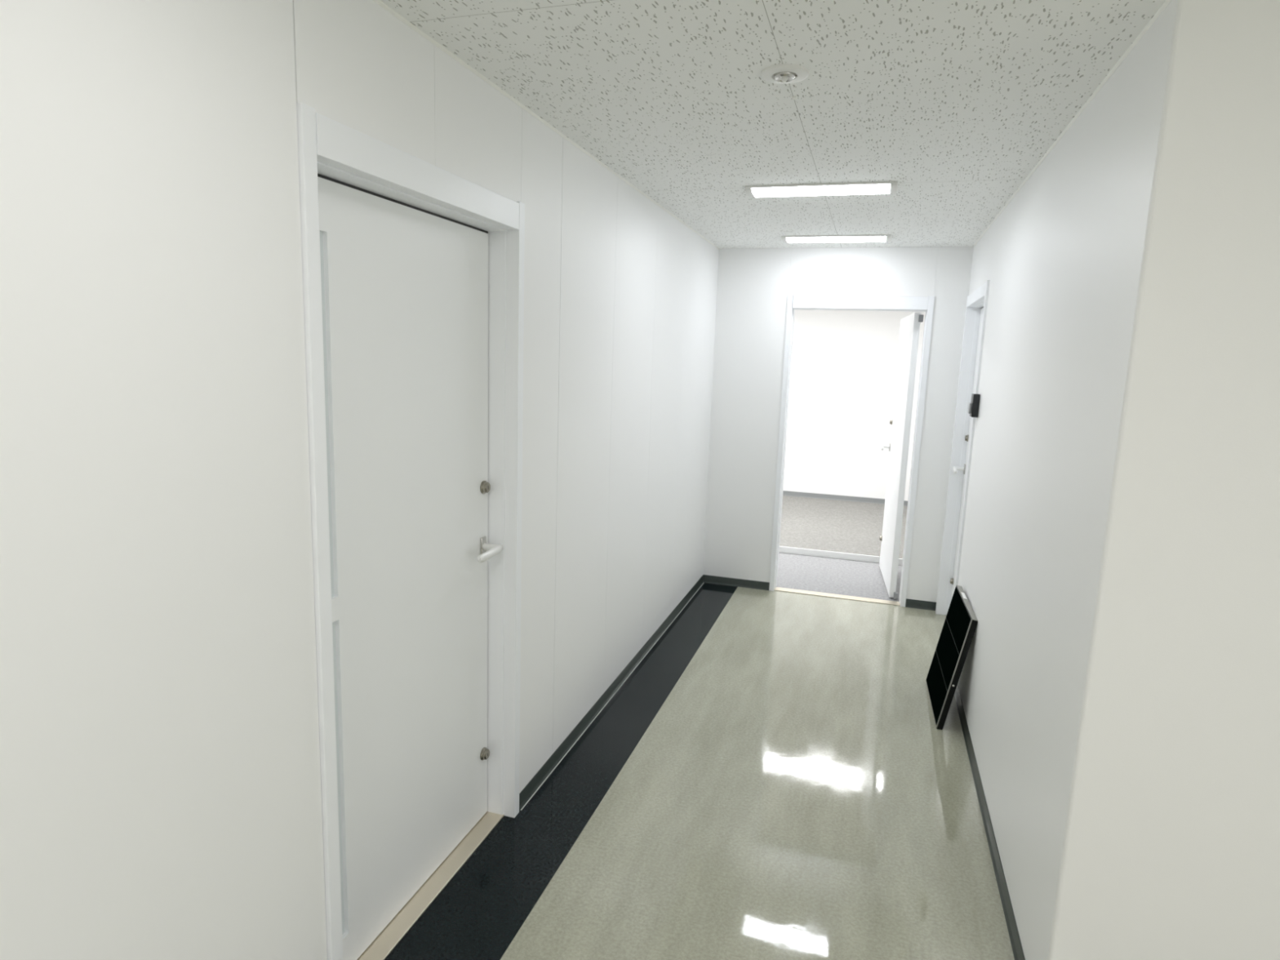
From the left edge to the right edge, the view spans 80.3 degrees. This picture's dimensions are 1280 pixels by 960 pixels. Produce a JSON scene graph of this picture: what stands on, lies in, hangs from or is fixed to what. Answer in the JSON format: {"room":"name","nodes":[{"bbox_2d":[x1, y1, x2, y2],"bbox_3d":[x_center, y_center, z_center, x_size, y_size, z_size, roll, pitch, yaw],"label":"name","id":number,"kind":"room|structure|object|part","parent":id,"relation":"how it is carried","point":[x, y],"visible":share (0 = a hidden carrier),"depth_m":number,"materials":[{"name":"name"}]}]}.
{"room":"office corridor","nodes":[
{"label":"office corridor","id":0,"kind":"room"},
{"bbox_2d":[0,0,719,959],"bbox_3d":[-0.831,0.174,1.624,0.150,2.500,8.922,5,10,17],"label":"wall","id":1,"kind":"structure","parent":0,"point":[161,793],"depth_m":1.43,"materials":[{"name":"white paint"}]},
{"bbox_2d":[317,176,502,959],"bbox_3d":[-0.695,0.279,2.244,0.204,2.084,0.934,5,10,17],"label":"door","id":2,"kind":"structure","parent":1,"relation":"in","point":[405,289],"depth_m":2.19,"materials":[{"name":"white metal"}]},
{"bbox_3d":[-0.503,0.247,2.561,0.025,0.032,0.169,4,10,14],"label":"lever","id":3,"kind":"part","parent":2,"relation":"part of","materials":[{"name":"white metal"}]},
{"bbox_2d":[296,102,524,959],"bbox_3d":[-0.648,0.237,2.225,0.162,2.196,1.028,5,10,17],"label":"door frame","id":4,"kind":"structure","parent":1,"relation":"attached to","point":[330,149],"depth_m":2.28,"materials":[{"name":"white"}]},
{"bbox_2d":[372,0,719,249],"bbox_3d":[-0.732,-1.040,1.342,0.007,0.007,8.797,5,10,17],"label":"trim","id":5,"kind":"structure","parent":1,"relation":"attached to","point":[380,2],"depth_m":2.35,"materials":[{"name":"white"}]},
{"bbox_2d":[519,574,703,811],"bbox_3d":[0.019,0.993,4.374,0.015,0.060,3.209,5,10,17],"label":"baseboard","id":6,"kind":"structure","parent":1,"relation":"attached to","point":[535,784],"depth_m":3.65,"materials":[{"name":"grey plastic"}]},
{"bbox_2d":[384,552,1014,959],"bbox_3d":[0.572,1.462,1.948,7.000,0.050,10.000,5,10,17],"label":"floor","id":7,"kind":"structure","parent":0,"point":[797,793],"depth_m":2.89,"materials":[{"name":"beige tile"}]},
{"bbox_2d":[925,585,977,729],"bbox_3d":[1.569,0.880,3.850,0.134,0.567,0.590,5,10,15],"label":"sign board","id":8,"kind":"object","parent":7,"relation":"on","point":[961,622],"visible":1,"depth_m":3.75,"materials":[{"name":"black plastic"}]},
{"bbox_3d":[1.519,1.054,3.893,0.004,0.180,0.565,15,12,13],"label":"panel","id":9,"kind":"part","parent":8,"relation":"part of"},
{"bbox_3d":[1.558,0.876,3.854,0.004,0.188,0.565,15,12,13],"label":"panel","id":10,"kind":"part","parent":8,"relation":"part of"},
{"bbox_3d":[1.597,0.699,3.816,0.004,0.177,0.565,15,12,13],"label":"panel","id":11,"kind":"part","parent":8,"relation":"part of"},
{"bbox_2d":[380,0,1165,248],"bbox_3d":[1.498,-0.884,0.677,5.072,0.050,9.022,5,10,17],"label":"ceiling","id":12,"kind":"structure","parent":0,"point":[956,103],"depth_m":2.24,"materials":[{"name":"white tile"}]},
{"bbox_2d":[760,63,808,84],"bbox_3d":[0.401,-1.117,2.107,0.132,0.024,0.132,5,10,17],"label":"smoke detector","id":13,"kind":"object","parent":12,"relation":"in","point":[782,73],"visible":1,"depth_m":2.08,"materials":[{"name":"white plastic"}]},
{"bbox_3d":[0.401,-1.115,2.107,0.017,0.021,0.017,5,10,17],"label":"lamp bulb","id":14,"kind":"part","parent":13,"relation":"part of","materials":[{"name":"white"}]},
{"bbox_2d":[744,181,897,197],"bbox_3d":[0.828,-1.325,3.481,0.670,0.025,0.196,5,10,17],"label":"recessed light","id":15,"kind":"object","parent":12,"relation":"in","point":[877,187],"visible":1,"depth_m":3.43,"materials":[{"name":"white plastic"}]},
{"bbox_2d":[781,234,891,243],"bbox_3d":[1.247,-1.530,4.833,0.670,0.025,0.196,5,10,17],"label":"recessed light","id":16,"kind":"object","parent":12,"relation":"in","point":[873,237],"visible":1,"depth_m":4.78,"materials":[{"name":"white plastic"}]},
{"bbox_2d":[786,236,885,242],"bbox_3d":[1.247,-1.526,4.834,0.606,0.014,0.172,5,10,17],"label":"diffuser","id":17,"kind":"object","parent":16,"relation":"attached to","point":[788,239],"depth_m":4.79,"materials":[{"name":"white plastic"}]},
{"bbox_2d":[702,246,973,602],"bbox_3d":[0.952,-0.416,5.633,5.300,2.500,0.125,5,10,17],"label":"wall","id":18,"kind":"structure","parent":0,"point":[754,285],"depth_m":5.45,"materials":[{"name":"white paint"}]},
{"bbox_2d":[703,574,769,590],"bbox_3d":[0.732,0.784,5.811,0.514,0.060,0.011,5,10,17],"label":"baseboard","id":19,"kind":"structure","parent":18,"relation":"attached to","point":[707,579],"depth_m":5.81,"materials":[{"name":"grey plastic"}]},
{"bbox_2d":[768,294,934,607],"bbox_3d":[1.499,-0.212,5.490,0.976,2.180,0.150,5,10,17],"label":"door frame","id":20,"kind":"structure","parent":18,"relation":"attached to","point":[895,304],"depth_m":5.37,"materials":[{"name":"white"}]},
{"bbox_2d":[879,312,923,599],"bbox_3d":[2.003,-0.211,5.891,0.207,2.075,0.930,4,9,12],"label":"door","id":21,"kind":"structure","parent":18,"relation":"in","point":[900,422],"depth_m":5.64,"materials":[{"name":"white metal"}]},
{"bbox_2d":[905,598,936,610],"bbox_3d":[2.010,0.891,5.425,0.212,0.060,0.011,5,10,17],"label":"baseboard","id":22,"kind":"structure","parent":18,"relation":"attached to","point":[926,605],"depth_m":5.43,"materials":[{"name":"grey plastic"}]},
{"bbox_2d":[779,495,907,559],"bbox_3d":[1.664,0.451,8.231,5.300,0.105,2.800,5,10,17],"label":"floor","id":23,"kind":"structure","parent":0,"point":[855,527],"depth_m":7.85,"materials":[{"name":"carpet"}]},
{"bbox_2d":[778,546,902,565],"bbox_3d":[1.247,0.627,6.898,5.300,0.057,0.015,5,10,17],"label":"step","id":24,"kind":"structure","parent":23,"relation":"attached to","point":[823,553],"depth_m":6.75,"materials":[{"name":"white"}]},
{"bbox_2d":[782,310,925,501],"bbox_3d":[2.108,-0.973,9.305,5.300,2.500,0.100,5,10,17],"label":"wall","id":25,"kind":"structure","parent":0,"point":[844,363],"depth_m":9.15,"materials":[{"name":"white paint"}]},
{"bbox_2d":[782,490,907,506],"bbox_3d":[2.052,0.185,9.440,5.300,0.060,0.011,5,10,17],"label":"baseboard","id":26,"kind":"structure","parent":25,"relation":"attached to","point":[817,495],"depth_m":9.33,"materials":[{"name":"grey"}]},
{"bbox_2d":[957,0,1177,959],"bbox_3d":[1.690,-0.049,3.530,0.120,2.500,3.760,5,10,17],"label":"wall","id":27,"kind":"structure","parent":0,"point":[1061,263],"depth_m":2.30,"materials":[{"name":"white paint"}]},
{"bbox_2d":[935,280,989,614],"bbox_3d":[2.038,-0.065,4.703,0.130,2.180,0.990,5,10,17],"label":"door frame","id":28,"kind":"structure","parent":27,"relation":"attached to","point":[977,300],"depth_m":5.09,"materials":[{"name":"white"}]},
{"bbox_2d":[950,307,983,602],"bbox_3d":[2.077,-0.024,4.697,0.204,2.084,0.894,5,10,17],"label":"door","id":29,"kind":"structure","parent":27,"relation":"in","point":[955,469],"depth_m":5.06,"materials":[{"name":"white metal"}]},
{"bbox_3d":[2.093,-0.067,5.047,0.025,0.032,0.169,5,10,19],"label":"lever","id":30,"kind":"part","parent":29,"relation":"part of","materials":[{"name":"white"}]},
{"bbox_2d":[967,393,980,417],"bbox_3d":[1.809,-0.405,4.117,0.046,0.124,0.085,5,10,17],"label":"reader","id":31,"kind":"object","parent":27,"relation":"attached to","point":[973,406],"visible":1,"depth_m":4.08,"materials":[{"name":"black plastic"}]},
{"bbox_2d":[954,685,1025,959],"bbox_3d":[1.411,1.234,3.191,0.011,0.060,2.610,5,10,17],"label":"baseboard","id":32,"kind":"structure","parent":27,"relation":"attached to","point":[1014,935],"depth_m":2.72,"materials":[{"name":"grey plastic"}]},
{"bbox_2d":[972,0,1172,247],"bbox_3d":[1.653,-1.274,3.290,0.007,0.007,3.635,5,10,17],"label":"trim","id":33,"kind":"structure","parent":27,"relation":"attached to","point":[1166,2],"depth_m":2.17,"materials":[{"name":"white"}]},
{"bbox_2d":[1047,0,1279,959],"bbox_3d":[2.551,0.332,1.372,3.070,2.500,0.112,5,10,17],"label":"wall","id":34,"kind":"structure","parent":0,"point":[1171,851],"depth_m":1.70,"materials":[{"name":"white paint"}]}
]}

